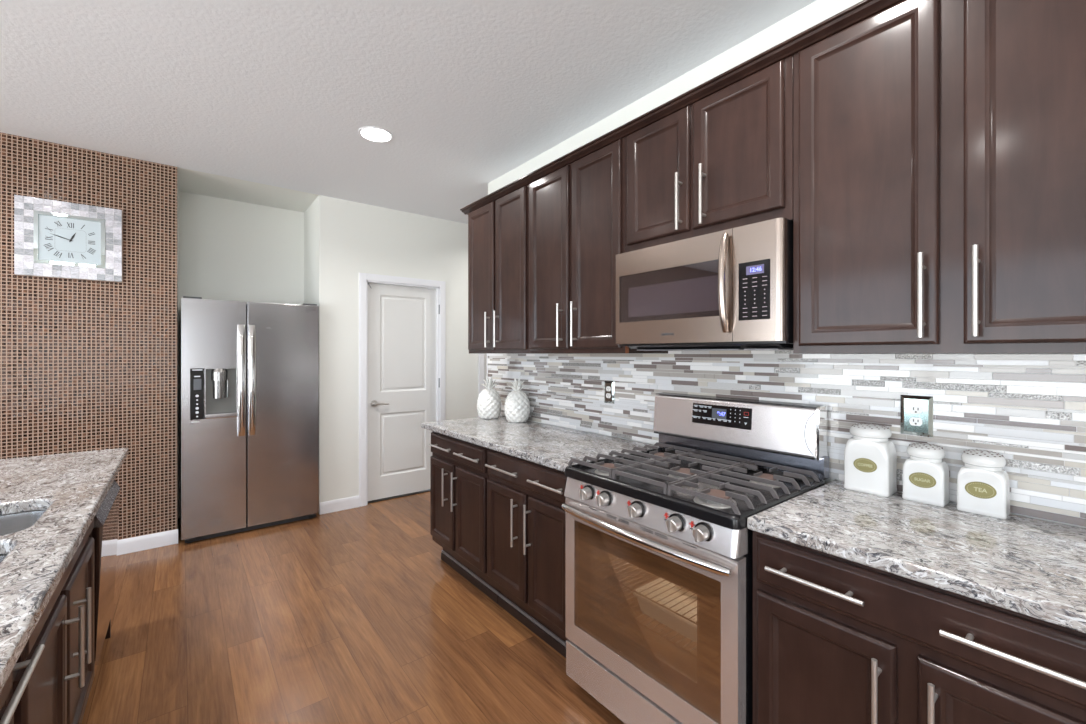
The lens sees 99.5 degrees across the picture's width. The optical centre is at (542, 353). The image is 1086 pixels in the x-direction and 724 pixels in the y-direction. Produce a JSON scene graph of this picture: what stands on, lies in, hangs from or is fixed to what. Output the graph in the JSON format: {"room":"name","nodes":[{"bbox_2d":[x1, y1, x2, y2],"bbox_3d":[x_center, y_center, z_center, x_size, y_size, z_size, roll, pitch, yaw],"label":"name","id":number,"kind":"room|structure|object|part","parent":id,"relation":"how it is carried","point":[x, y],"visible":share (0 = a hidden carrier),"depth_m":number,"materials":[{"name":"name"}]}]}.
{"room":"kitchen","nodes":[
{"label":"kitchen","id":0,"kind":"room"},
{"bbox_2d":[178,191,303,517],"bbox_3d":[-2.764,0.010,4.162,1.070,2.750,0.100,0,0,-38],"label":"wall","id":1,"kind":"structure","parent":0,"point":[230,250],"depth_m":4.11,"materials":[{"name":"white paint"}]},
{"bbox_2d":[0,132,484,539],"bbox_3d":[-2.770,0.010,3.692,8.600,2.750,0.631,0,0,-38],"label":"wall","id":2,"kind":"structure","parent":0,"point":[86,365],"depth_m":3.25,"materials":[{"name":"white paint"}]},
{"bbox_2d":[14,195,121,281],"bbox_3d":[-3.093,-0.739,3.015,0.494,0.494,0.034,0,0,-38],"label":"wall clock","id":3,"kind":"object","parent":2,"relation":"attached to","point":[56,239],"visible":1,"depth_m":2.99,"materials":[{"name":"white plastic"}]},
{"bbox_2d":[117,529,177,554],"bbox_3d":[-4.310,1.335,2.073,4.178,0.100,0.014,0,0,-38],"label":"baseboard","id":4,"kind":"structure","parent":2,"relation":"attached to","point":[139,543],"depth_m":3.25,"materials":[{"name":"white wood"}]},
{"bbox_2d":[319,496,359,514],"bbox_3d":[-1.791,1.335,4.058,0.332,0.100,0.014,0,0,-38],"label":"baseboard","id":5,"kind":"structure","parent":2,"relation":"attached to","point":[350,502],"depth_m":4.05,"materials":[{"name":"white"}]},
{"bbox_2d":[368,489,429,503],"bbox_3d":[-1.372,1.381,4.478,0.726,0.008,0.070,0,0,-38],"label":"trim","id":6,"kind":"structure","parent":2,"relation":"attached to","point":[428,490],"depth_m":4.43,"materials":[{"name":"black"}]},
{"bbox_2d":[359,273,445,506],"bbox_3d":[-1.364,0.327,4.467,0.850,2.117,0.138,0,0,-38],"label":"trim","id":7,"kind":"structure","parent":2,"relation":"attached to","point":[364,278],"depth_m":4.21,"materials":[{"name":"white wood"}]},
{"bbox_2d":[368,283,439,500],"bbox_3d":[-1.344,0.357,4.455,0.710,2.020,0.101,0,0,-38],"label":"door","id":8,"kind":"structure","parent":2,"relation":"in","point":[401,319],"depth_m":4.45,"materials":[{"name":"white paint"}]},
{"bbox_3d":[-1.520,0.467,4.294,0.155,0.064,0.065,0,0,-38],"label":"handle","id":9,"kind":"part","parent":8,"relation":"part of","materials":[{"name":"silver metal"}]},
{"bbox_2d":[479,354,483,416],"bbox_3d":[-0.307,0.325,5.222,0.965,2.120,0.016,0,0,-38],"label":"trim","id":10,"kind":"structure","parent":2,"relation":"attached to","point":[481,356],"depth_m":4.93,"materials":[{"name":"white"}]},
{"bbox_2d":[485,354,486,388],"bbox_3d":[-0.312,0.356,5.229,0.815,2.033,0.011,0,0,-38],"label":"trim","id":11,"kind":"structure","parent":2,"relation":"in","point":[485,354],"depth_m":4.98,"materials":[{"name":"white paint"}]},
{"bbox_2d":[81,492,624,723],"bbox_3d":[-0.091,1.435,0.278,8.800,0.100,9.550,0,0,-38],"label":"floor","id":12,"kind":"structure","parent":0,"point":[356,615],"depth_m":2.24,"materials":[{"name":"brown wood"}]},
{"bbox_2d":[0,644,44,723],"bbox_3d":[-0.940,0.947,0.326,0.643,0.876,1.073,0,0,-38],"label":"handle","id":13,"kind":"object","parent":12,"relation":"on","point":[6,712],"visible":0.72,"depth_m":0.84,"materials":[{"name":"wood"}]},
{"bbox_3d":[-0.722,0.588,0.492,0.020,0.129,1.005,0,0,-38],"label":"drawer","id":14,"kind":"part","parent":13,"relation":"part of","materials":[{"name":"brown wood"}]},
{"bbox_3d":[-0.882,0.940,0.696,0.020,0.521,0.485,0,0,-38],"label":"door","id":15,"kind":"part","parent":13,"relation":"part of","materials":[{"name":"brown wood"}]},
{"bbox_2d":[5,519,93,723],"bbox_3d":[-1.595,0.947,1.160,0.643,0.876,1.045,0,0,-38],"label":"base cabinet","id":16,"kind":"object","parent":12,"relation":"on","point":[57,691],"visible":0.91,"depth_m":1.28,"materials":[{"name":"brown wood"}]},
{"bbox_3d":[-1.221,0.940,1.127,0.020,0.521,0.430,0,0,-38],"label":"door","id":17,"kind":"part","parent":16,"relation":"part of","materials":[{"name":"brown wood"}]},
{"bbox_3d":[-1.309,0.824,1.286,0.038,0.227,0.012,0,0,-38],"label":"handle","id":18,"kind":"part","parent":16,"relation":"part of","materials":[{"name":"silver metal"}]},
{"bbox_3d":[-1.522,0.940,1.510,0.020,0.521,0.485,0,0,-38],"label":"door","id":19,"kind":"part","parent":16,"relation":"part of","materials":[{"name":"brown wood"}]},
{"bbox_3d":[-1.386,0.824,1.385,0.038,0.227,0.012,0,0,-38],"label":"handle","id":20,"kind":"part","parent":16,"relation":"part of","materials":[{"name":"silver metal"}]},
{"bbox_2d":[89,480,119,677],"bbox_3d":[-2.118,0.950,1.826,0.602,0.870,0.632,0,0,-38],"label":"dishwasher","id":21,"kind":"object","parent":12,"relation":"on","point":[104,532],"visible":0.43,"depth_m":1.89,"materials":[{"name":"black metal"}]},
{"bbox_3d":[-1.900,0.640,1.997,0.048,0.046,0.628,0,0,-38],"label":"handle","id":22,"kind":"part","parent":21,"relation":"part of","materials":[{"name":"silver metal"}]},
{"bbox_2d":[105,619,110,638],"bbox_3d":[-1.562,0.947,0.796,0.925,0.876,2.982,0,0,-38],"label":"cladding","id":23,"kind":"object","parent":12,"relation":"on","point":[108,634],"visible":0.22,"depth_m":2.24,"materials":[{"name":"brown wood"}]},
{"bbox_2d":[0,447,127,691],"bbox_3d":[-1.550,0.490,0.792,1.038,0.038,3.060,0,0,-38],"label":"countertop","id":24,"kind":"structure","parent":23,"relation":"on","point":[71,488],"depth_m":1.27,"materials":[{"name":"stone"}]},
{"bbox_2d":[0,510,45,562],"bbox_3d":[-1.515,0.599,1.064,0.444,0.180,0.849,0,0,-38],"label":"sink","id":25,"kind":"object","parent":24,"relation":"in","point":[15,522],"visible":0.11,"depth_m":1.46,"materials":[{"name":"silver metal"}]},
{"bbox_3d":[-1.385,0.599,0.899,0.444,0.180,0.429,0,0,-38],"label":"bowl","id":26,"kind":"part","parent":25,"relation":"part of","materials":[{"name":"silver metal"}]},
{"bbox_3d":[-1.651,0.599,1.237,0.444,0.180,0.409,0,0,-38],"label":"bowl","id":27,"kind":"part","parent":25,"relation":"part of","materials":[{"name":"silver metal"}]},
{"bbox_2d":[181,296,318,542],"bbox_3d":[-2.436,0.485,3.835,0.910,1.800,0.779,0,0,-38],"label":"refrigerator","id":28,"kind":"object","parent":12,"relation":"on","point":[250,370],"visible":1,"depth_m":3.54,"materials":[{"name":"grey metal"}]},
{"bbox_3d":[-2.463,0.470,3.450,0.393,1.740,0.070,0,0,-38],"label":"freezer door","id":29,"kind":"part","parent":28,"relation":"part of","materials":[{"name":"silver metal"}]},
{"bbox_3d":[-2.290,0.204,3.498,0.047,0.848,0.069,0,0,-38],"label":"handle","id":30,"kind":"part","parent":28,"relation":"part of","materials":[{"name":"silver metal"}]},
{"bbox_3d":[-2.238,0.204,3.539,0.047,0.848,0.069,0,0,-38],"label":"handle","id":31,"kind":"part","parent":28,"relation":"part of","materials":[{"name":"silver metal"}]},
{"bbox_3d":[-2.102,0.470,3.734,0.509,1.740,0.070,0,0,-38],"label":"fridge door","id":32,"kind":"part","parent":28,"relation":"part of","materials":[{"name":"silver metal"}]},
{"bbox_2d":[429,431,499,603],"bbox_3d":[-0.297,0.947,2.954,0.676,0.876,0.710,0,0,-38],"label":"base cabinet","id":33,"kind":"object","parent":12,"relation":"on","point":[459,476],"visible":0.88,"depth_m":2.72,"materials":[{"name":"brown wood"}]},
{"bbox_3d":[-0.639,0.588,2.873,0.038,0.012,0.270,0,0,-38],"label":"handle","id":34,"kind":"part","parent":33,"relation":"part of","materials":[{"name":"silver metal"}]},
{"bbox_3d":[-0.641,0.940,2.922,0.020,0.521,0.324,0,0,-38],"label":"door","id":35,"kind":"part","parent":33,"relation":"part of","materials":[{"name":"brown wood"}]},
{"bbox_3d":[-0.605,0.822,2.830,0.038,0.230,0.012,0,0,-38],"label":"handle","id":36,"kind":"part","parent":33,"relation":"part of","materials":[{"name":"silver metal"}]},
{"bbox_3d":[-0.531,0.822,2.736,0.038,0.230,0.012,0,0,-38],"label":"handle","id":37,"kind":"part","parent":33,"relation":"part of","materials":[{"name":"silver metal"}]},
{"bbox_3d":[-0.528,0.588,2.778,0.020,0.129,0.688,0,0,-38],"label":"drawer","id":38,"kind":"part","parent":33,"relation":"part of","materials":[{"name":"brown wood"}]},
{"bbox_3d":[-0.429,0.588,2.606,0.038,0.012,0.274,0,0,-38],"label":"handle","id":39,"kind":"part","parent":33,"relation":"part of","materials":[{"name":"silver metal"}]},
{"bbox_3d":[-0.464,1.363,2.823,0.015,0.045,0.708,0,0,-38],"label":"shoe moulding","id":40,"kind":"part","parent":33,"relation":"part of","materials":[{"name":"black wood"}]},
{"bbox_3d":[-0.419,0.940,2.639,0.020,0.521,0.334,0,0,-38],"label":"door","id":41,"kind":"part","parent":33,"relation":"part of","materials":[{"name":"brown wood"}]},
{"bbox_2d":[421,415,653,471],"bbox_3d":[-0.107,0.490,2.732,0.636,0.038,1.539,0,0,-38],"label":"countertop","id":42,"kind":"structure","parent":33,"relation":"on","point":[547,445],"depth_m":2.52,"materials":[{"name":"stone"}]},
{"bbox_2d":[477,376,501,418],"bbox_3d":[-0.393,0.318,3.360,0.179,0.305,0.180,0,0,1],"label":"pineapple","id":43,"kind":"object","parent":42,"relation":"on","point":[489,403],"visible":1,"depth_m":3.30,"materials":[{"name":"white ceramic"}]},
{"bbox_2d":[504,377,529,422],"bbox_3d":[-0.178,0.318,3.178,0.180,0.305,0.179,0,0,19],"label":"pineapple","id":44,"kind":"object","parent":42,"relation":"on","point":[517,404],"visible":1,"depth_m":3.12,"materials":[{"name":"white ceramic"}]},
{"bbox_2d":[485,449,567,657],"bbox_3d":[0.140,0.947,2.397,0.676,0.876,0.702,0,0,-38],"label":"base cabinet","id":45,"kind":"object","parent":12,"relation":"on","point":[526,515],"visible":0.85,"depth_m":2.20,"materials":[{"name":"brown wood"}]},
{"bbox_3d":[-0.204,0.588,2.319,0.038,0.012,0.280,0,0,-38],"label":"handle","id":46,"kind":"part","parent":45,"relation":"part of","materials":[{"name":"silver metal"}]},
{"bbox_3d":[-0.190,0.940,2.346,0.020,0.521,0.346,0,0,-38],"label":"door","id":47,"kind":"part","parent":45,"relation":"part of","materials":[{"name":"brown wood"}]},
{"bbox_3d":[-0.142,0.822,2.239,0.038,0.230,0.012,0,0,-38],"label":"handle","id":48,"kind":"part","parent":45,"relation":"part of","materials":[{"name":"silver metal"}]},
{"bbox_3d":[-0.076,0.822,2.155,0.038,0.230,0.012,0,0,-38],"label":"handle","id":49,"kind":"part","parent":45,"relation":"part of","materials":[{"name":"silver metal"}]},
{"bbox_3d":[-0.088,0.588,2.217,0.020,0.129,0.674,0,0,-38],"label":"drawer","id":50,"kind":"part","parent":45,"relation":"part of","materials":[{"name":"brown wood"}]},
{"bbox_3d":[-0.027,1.363,2.266,0.015,0.045,0.700,0,0,-38],"label":"shoe moulding","id":51,"kind":"part","parent":45,"relation":"part of","materials":[{"name":"black wood"}]},
{"bbox_3d":[0.014,0.588,2.040,0.038,0.012,0.244,0,0,-38],"label":"handle","id":52,"kind":"part","parent":45,"relation":"part of","materials":[{"name":"silver metal"}]},
{"bbox_3d":[0.027,0.940,2.070,0.020,0.521,0.300,0,0,-38],"label":"door","id":53,"kind":"part","parent":45,"relation":"part of","materials":[{"name":"brown wood"}]},
{"bbox_2d":[562,392,828,723],"bbox_3d":[0.560,0.790,1.792,0.719,1.190,0.760,0,0,-38],"label":"gas range","id":54,"kind":"object","parent":12,"relation":"on","point":[677,510],"visible":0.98,"depth_m":1.67,"materials":[{"name":"silver metal"}]},
{"bbox_3d":[0.163,0.539,1.770,0.044,0.058,0.058,0,0,-38],"label":"knob","id":55,"kind":"part","parent":54,"relation":"part of","materials":[{"name":"silver metal"}]},
{"bbox_3d":[0.219,0.539,1.698,0.044,0.058,0.058,0,0,-38],"label":"knob","id":56,"kind":"part","parent":54,"relation":"part of","materials":[{"name":"silver metal"}]},
{"bbox_3d":[0.267,0.466,1.862,0.116,0.030,0.116,0,0,-38],"label":"burner","id":57,"kind":"part","parent":54,"relation":"part of","materials":[{"name":"silver metal"}]},
{"bbox_3d":[0.344,1.256,1.623,0.050,0.142,0.748,0,0,-38],"label":"storage drawer","id":58,"kind":"part","parent":54,"relation":"part of","materials":[{"name":"silver metal"}]},
{"bbox_3d":[0.313,0.539,1.578,0.044,0.058,0.058,0,0,-38],"label":"knob","id":59,"kind":"part","parent":54,"relation":"part of","materials":[{"name":"silver metal"}]},
{"bbox_2d":[562,497,745,723],"bbox_3d":[0.536,0.885,1.773,0.656,0.598,0.750,0,0,-38],"label":"oven","id":60,"kind":"object","parent":54,"relation":"in","point":[610,554],"depth_m":1.58,"materials":[{"name":"silver metal"}]},
{"bbox_3d":[0.339,0.543,1.619,0.068,0.080,0.752,0,0,-38],"label":"control panel","id":61,"kind":"part","parent":54,"relation":"part of","materials":[{"name":"silver metal"}]},
{"bbox_3d":[0.535,0.466,2.072,0.104,0.030,0.104,0,0,-38],"label":"burner","id":62,"kind":"part","parent":54,"relation":"part of","materials":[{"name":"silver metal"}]},
{"bbox_2d":[635,578,696,642],"bbox_3d":[0.576,0.955,1.704,0.290,0.072,0.410,0,0,-38],"label":"baking dish","id":63,"kind":"object","parent":54,"relation":"on","point":[679,624],"visible":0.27,"depth_m":1.74,"materials":[{"name":"beige"}]},
{"bbox_3d":[0.411,0.539,1.453,0.044,0.058,0.058,0,0,-38],"label":"knob","id":64,"kind":"part","parent":54,"relation":"part of","materials":[{"name":"silver metal"}]},
{"bbox_3d":[0.547,0.466,1.782,0.124,0.030,0.124,0,0,-38],"label":"burner","id":65,"kind":"part","parent":54,"relation":"part of","materials":[{"name":"silver metal"}]},
{"bbox_2d":[565,448,824,529],"bbox_3d":[0.562,0.483,1.793,0.626,0.039,0.760,0,0,-38],"label":"cooktop","id":66,"kind":"object","parent":54,"relation":"in","point":[707,513],"depth_m":1.61,"materials":[{"name":"black metal"}]},
{"bbox_3d":[0.471,0.539,1.377,0.044,0.058,0.058,0,0,-38],"label":"knob","id":67,"kind":"part","parent":54,"relation":"part of","materials":[{"name":"silver metal"}]},
{"bbox_3d":[0.557,0.466,1.493,0.132,0.030,0.132,0,0,-38],"label":"burner","id":68,"kind":"part","parent":54,"relation":"part of","materials":[{"name":"silver metal"}]},
{"bbox_3d":[0.767,0.269,1.988,0.009,0.088,0.276,0,0,-38],"label":"display panel","id":69,"kind":"part","parent":54,"relation":"part of","materials":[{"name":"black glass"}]},
{"bbox_3d":[0.800,0.388,1.998,0.074,0.005,0.732,0,0,-38],"label":"trim","id":70,"kind":"part","parent":54,"relation":"part of","materials":[{"name":"silver metal"}]},
{"bbox_3d":[0.808,0.198,2.004,0.066,0.005,0.732,0,0,-38],"label":"trim","id":71,"kind":"part","parent":54,"relation":"part of","materials":[{"name":"silver metal"}]},
{"bbox_3d":[0.825,0.466,1.702,0.112,0.030,0.112,0,0,-38],"label":"burner","id":72,"kind":"part","parent":54,"relation":"part of","materials":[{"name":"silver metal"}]},
{"bbox_2d":[753,531,1085,723],"bbox_3d":[1.152,0.947,1.107,0.676,0.876,1.039,0,0,-38],"label":"base cabinet","id":73,"kind":"object","parent":12,"relation":"on","point":[837,640],"visible":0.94,"depth_m":1.07,"materials":[{"name":"brown wood"}]},
{"bbox_3d":[0.691,0.588,1.178,0.038,0.012,0.230,0,0,-38],"label":"handle","id":74,"kind":"part","parent":73,"relation":"part of","materials":[{"name":"silver metal"}]},
{"bbox_3d":[0.716,0.940,1.193,0.020,0.521,0.327,0,0,-38],"label":"door","id":75,"kind":"part","parent":73,"relation":"part of","materials":[{"name":"brown wood"}]},
{"bbox_3d":[0.776,0.822,1.070,0.038,0.230,0.012,0,0,-38],"label":"handle","id":76,"kind":"part","parent":73,"relation":"part of","materials":[{"name":"silver metal"}]},
{"bbox_2d":[747,480,1085,633],"bbox_3d":[1.162,0.490,1.116,0.636,0.038,1.041,0,0,-38],"label":"countertop","id":77,"kind":"structure","parent":73,"relation":"on","point":[1035,568],"depth_m":1.14,"materials":[{"name":"stone"}]},
{"bbox_2d":[844,423,896,496],"bbox_3d":[1.125,0.357,1.582,0.119,0.228,0.132,0,0,-38],"label":"canister","id":78,"kind":"object","parent":77,"relation":"on","point":[870,459],"visible":1,"depth_m":1.54,"materials":[{"name":"white ceramic"}]},
{"bbox_3d":[1.087,0.377,1.552,0.003,0.047,0.068,0,0,-38],"label":"name plate","id":79,"kind":"part","parent":78,"relation":"part of","materials":[{"name":"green metal"}]},
{"bbox_3d":[1.125,0.263,1.582,0.119,0.041,0.119,0,0,-38],"label":"lid","id":80,"kind":"part","parent":78,"relation":"part of","materials":[{"name":"white ceramic"}]},
{"bbox_2d":[902,443,949,506],"bbox_3d":[1.224,0.380,1.472,0.095,0.182,0.106,0,0,-38],"label":"canister","id":81,"kind":"object","parent":77,"relation":"on","point":[925,474],"visible":1,"depth_m":1.44,"materials":[{"name":"white ceramic"}]},
{"bbox_3d":[1.194,0.399,1.448,0.003,0.047,0.068,0,0,-38],"label":"name plate","id":82,"kind":"part","parent":81,"relation":"part of","materials":[{"name":"green metal"}]},
{"bbox_3d":[1.224,0.309,1.472,0.095,0.041,0.095,0,0,-38],"label":"lid","id":83,"kind":"part","parent":81,"relation":"part of","materials":[{"name":"white ceramic"}]},
{"bbox_2d":[957,449,1009,518],"bbox_3d":[1.307,0.380,1.367,0.097,0.182,0.108,0,0,-38],"label":"canister","id":84,"kind":"object","parent":77,"relation":"on","point":[983,486],"visible":1,"depth_m":1.34,"materials":[{"name":"white ceramic"}]},
{"bbox_3d":[1.277,0.399,1.343,0.003,0.047,0.068,0,0,-38],"label":"name plate","id":85,"kind":"part","parent":84,"relation":"part of","materials":[{"name":"green metal"}]},
{"bbox_3d":[1.307,0.309,1.367,0.097,0.041,0.097,0,0,-38],"label":"lid","id":86,"kind":"part","parent":84,"relation":"part of","materials":[{"name":"white ceramic"}]},
{"bbox_3d":[0.839,0.822,0.990,0.038,0.230,0.012,0,0,-38],"label":"handle","id":87,"kind":"part","parent":73,"relation":"part of","materials":[{"name":"silver metal"}]},
{"bbox_3d":[0.963,0.940,0.878,0.020,0.521,0.393,0,0,-38],"label":"door","id":88,"kind":"part","parent":73,"relation":"part of","materials":[{"name":"brown wood"}]},
{"bbox_3d":[0.930,0.588,0.874,0.038,0.012,0.266,0,0,-38],"label":"handle","id":89,"kind":"part","parent":73,"relation":"part of","materials":[{"name":"silver metal"}]},
{"bbox_2d":[0,0,815,223],"bbox_3d":[-0.091,-1.415,0.278,8.800,0.100,9.550,0,0,-38],"label":"ceiling","id":90,"kind":"structure","parent":0,"point":[278,93],"depth_m":2.30,"materials":[{"name":"white paint"}]},
{"bbox_2d":[358,126,393,142],"bbox_3d":[-1.042,-1.362,2.869,0.208,0.006,0.208,0,0,-38],"label":"recessed light","id":91,"kind":"object","parent":90,"relation":"in","point":[373,134],"visible":1,"depth_m":2.86,"materials":[{"name":"white"}]},
{"bbox_2d":[488,0,1085,527],"bbox_3d":[1.940,0.010,0.744,0.128,2.750,7.575,0,0,-38],"label":"wall","id":92,"kind":"structure","parent":0,"point":[1029,410],"depth_m":1.71,"materials":[{"name":"grey tile"}]},
{"bbox_2d":[468,184,529,353],"bbox_3d":[-0.196,-0.497,3.062,0.388,0.995,0.727,0,0,-38],"label":"upper cabinet","id":93,"kind":"object","parent":92,"relation":"attached to","point":[498,231],"visible":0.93,"depth_m":2.92,"materials":[{"name":"brown wood"}]},
{"bbox_3d":[-0.420,-0.506,3.110,0.020,0.962,0.331,0,0,-38],"label":"door","id":94,"kind":"part","parent":93,"relation":"part of","materials":[{"name":"brown wood"}]},
{"bbox_3d":[-0.364,-0.155,2.992,0.038,0.230,0.012,0,0,-38],"label":"handle","id":95,"kind":"part","parent":93,"relation":"part of","materials":[{"name":"silver metal"}]},
{"bbox_3d":[-0.296,-0.155,2.905,0.038,0.230,0.012,0,0,-38],"label":"handle","id":96,"kind":"part","parent":93,"relation":"part of","materials":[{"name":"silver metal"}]},
{"bbox_3d":[-0.202,-0.506,2.832,0.020,0.962,0.324,0,0,-38],"label":"door","id":97,"kind":"part","parent":93,"relation":"part of","materials":[{"name":"brown wood"}]},
{"bbox_2d":[460,0,903,214],"bbox_3d":[0.591,-1.008,2.066,0.376,0.030,3.361,0,0,-38],"label":"crown molding","id":98,"kind":"structure","parent":93,"relation":"on","point":[864,9],"depth_m":1.72,"materials":[{"name":"brown wood"}]},
{"bbox_2d":[529,137,667,353],"bbox_3d":[0.257,-0.497,2.484,0.388,0.995,0.737,0,0,-38],"label":"upper cabinet","id":99,"kind":"object","parent":92,"relation":"attached to","point":[577,210],"visible":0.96,"depth_m":2.34,"materials":[{"name":"brown wood"}]},
{"bbox_3d":[0.029,-0.506,2.538,0.020,0.962,0.338,0,0,-38],"label":"door","id":100,"kind":"part","parent":99,"relation":"part of","materials":[{"name":"brown wood"}]},
{"bbox_3d":[0.086,-0.150,2.419,0.038,0.226,0.012,0,0,-38],"label":"handle","id":101,"kind":"part","parent":99,"relation":"part of","materials":[{"name":"silver metal"}]},
{"bbox_3d":[0.154,-0.150,2.332,0.038,0.226,0.012,0,0,-38],"label":"handle","id":102,"kind":"part","parent":99,"relation":"part of","materials":[{"name":"silver metal"}]},
{"bbox_3d":[0.255,-0.506,2.250,0.020,0.962,0.333,0,0,-38],"label":"door","id":103,"kind":"part","parent":99,"relation":"part of","materials":[{"name":"brown wood"}]},
{"bbox_2d":[604,381,614,403],"bbox_3d":[0.376,0.221,2.624,0.012,0.125,0.076,0,0,-38],"label":"wall outlet","id":104,"kind":"object","parent":92,"relation":"attached to","point":[609,386],"visible":1,"depth_m":2.62,"materials":[{"name":"white mirror"}]},
{"bbox_2d":[625,55,792,252],"bbox_3d":[0.711,-0.721,1.905,0.388,0.548,0.736,0,0,-38],"label":"upper cabinet","id":105,"kind":"object","parent":92,"relation":"attached to","point":[722,161],"visible":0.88,"depth_m":1.74,"materials":[{"name":"brown wood"}]},
{"bbox_3d":[0.483,-0.739,1.959,0.020,0.496,0.323,0,0,-38],"label":"door","id":106,"kind":"part","parent":105,"relation":"part of","materials":[{"name":"brown wood"}]},
{"bbox_3d":[0.541,-0.607,1.838,0.038,0.227,0.012,0,0,-38],"label":"handle","id":107,"kind":"part","parent":105,"relation":"part of","materials":[{"name":"silver metal"}]},
{"bbox_3d":[0.607,-0.607,1.754,0.038,0.227,0.012,0,0,-38],"label":"handle","id":108,"kind":"part","parent":105,"relation":"part of","materials":[{"name":"silver metal"}]},
{"bbox_2d":[616,218,792,350],"bbox_3d":[0.686,-0.230,1.886,0.445,0.434,0.732,0,0,-38],"label":"microwave","id":109,"kind":"object","parent":105,"relation":"attached to","point":[729,289],"visible":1,"depth_m":1.71,"materials":[{"name":"silver metal"}]},
{"bbox_3d":[0.511,-0.243,1.860,0.030,0.402,0.557,0,0,-38],"label":"door","id":110,"kind":"part","parent":109,"relation":"part of","materials":[{"name":"silver metal"}]},
{"bbox_3d":[0.638,-0.250,1.627,0.048,0.352,0.027,0,0,-38],"label":"handle","id":111,"kind":"part","parent":109,"relation":"part of","materials":[{"name":"silver metal"}]},
{"bbox_3d":[0.738,-0.243,1.571,0.030,0.402,0.173,0,0,-38],"label":"control panel","id":112,"kind":"part","parent":109,"relation":"part of","materials":[{"name":"silver metal"}]},
{"bbox_3d":[0.702,-0.739,1.681,0.020,0.496,0.346,0,0,-38],"label":"door","id":113,"kind":"part","parent":105,"relation":"part of","materials":[{"name":"brown wood"}]},
{"bbox_2d":[488,350,1085,526],"bbox_3d":[0.908,0.214,1.963,0.008,0.514,4.368,0,0,-38],"label":"tile backsplash","id":114,"kind":"structure","parent":92,"relation":"attached to","point":[1029,410],"depth_m":1.60,"materials":[{"name":"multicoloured tile"}]},
{"bbox_2d":[901,395,932,436],"bbox_3d":[1.238,0.206,1.526,0.012,0.132,0.086,0,0,-38],"label":"wall outlet","id":115,"kind":"object","parent":92,"relation":"attached to","point":[916,411],"visible":1,"depth_m":1.52,"materials":[{"name":"white mirror"}]},
{"bbox_2d":[909,417,922,425],"bbox_3d":[1.235,0.226,1.523,0.003,0.027,0.035,0,0,-38],"label":"receptacle","id":116,"kind":"object","parent":115,"relation":"attached to","point":[913,421],"depth_m":1.52,"materials":[{"name":"white plastic"}]},
{"bbox_2d":[909,405,922,413],"bbox_3d":[1.235,0.186,1.523,0.003,0.027,0.035,0,0,-38],"label":"receptacle","id":117,"kind":"object","parent":115,"relation":"attached to","point":[913,409],"depth_m":1.52,"materials":[{"name":"white plastic"}]},
{"bbox_2d":[793,0,1085,353],"bbox_3d":[1.282,-0.497,1.178,0.388,0.995,1.110,0,0,-38],"label":"upper cabinet","id":118,"kind":"object","parent":92,"relation":"attached to","point":[939,146],"visible":1,"depth_m":1.23,"materials":[{"name":"brown wood"}]},
{"bbox_3d":[0.947,-0.506,1.368,0.020,0.962,0.354,0,0,-38],"label":"door","id":119,"kind":"part","parent":118,"relation":"part of","materials":[{"name":"brown wood"}]},
{"bbox_3d":[1.016,-0.156,1.234,0.038,0.226,0.012,0,0,-38],"label":"handle","id":120,"kind":"part","parent":118,"relation":"part of","materials":[{"name":"silver metal"}]},
{"bbox_3d":[1.082,-0.156,1.149,0.038,0.226,0.012,0,0,-38],"label":"handle","id":121,"kind":"part","parent":118,"relation":"part of","materials":[{"name":"silver metal"}]},
{"bbox_3d":[1.231,-0.506,1.006,0.020,0.962,0.464,0,0,-38],"label":"door","id":122,"kind":"part","parent":118,"relation":"part of","materials":[{"name":"brown wood"}]}
]}

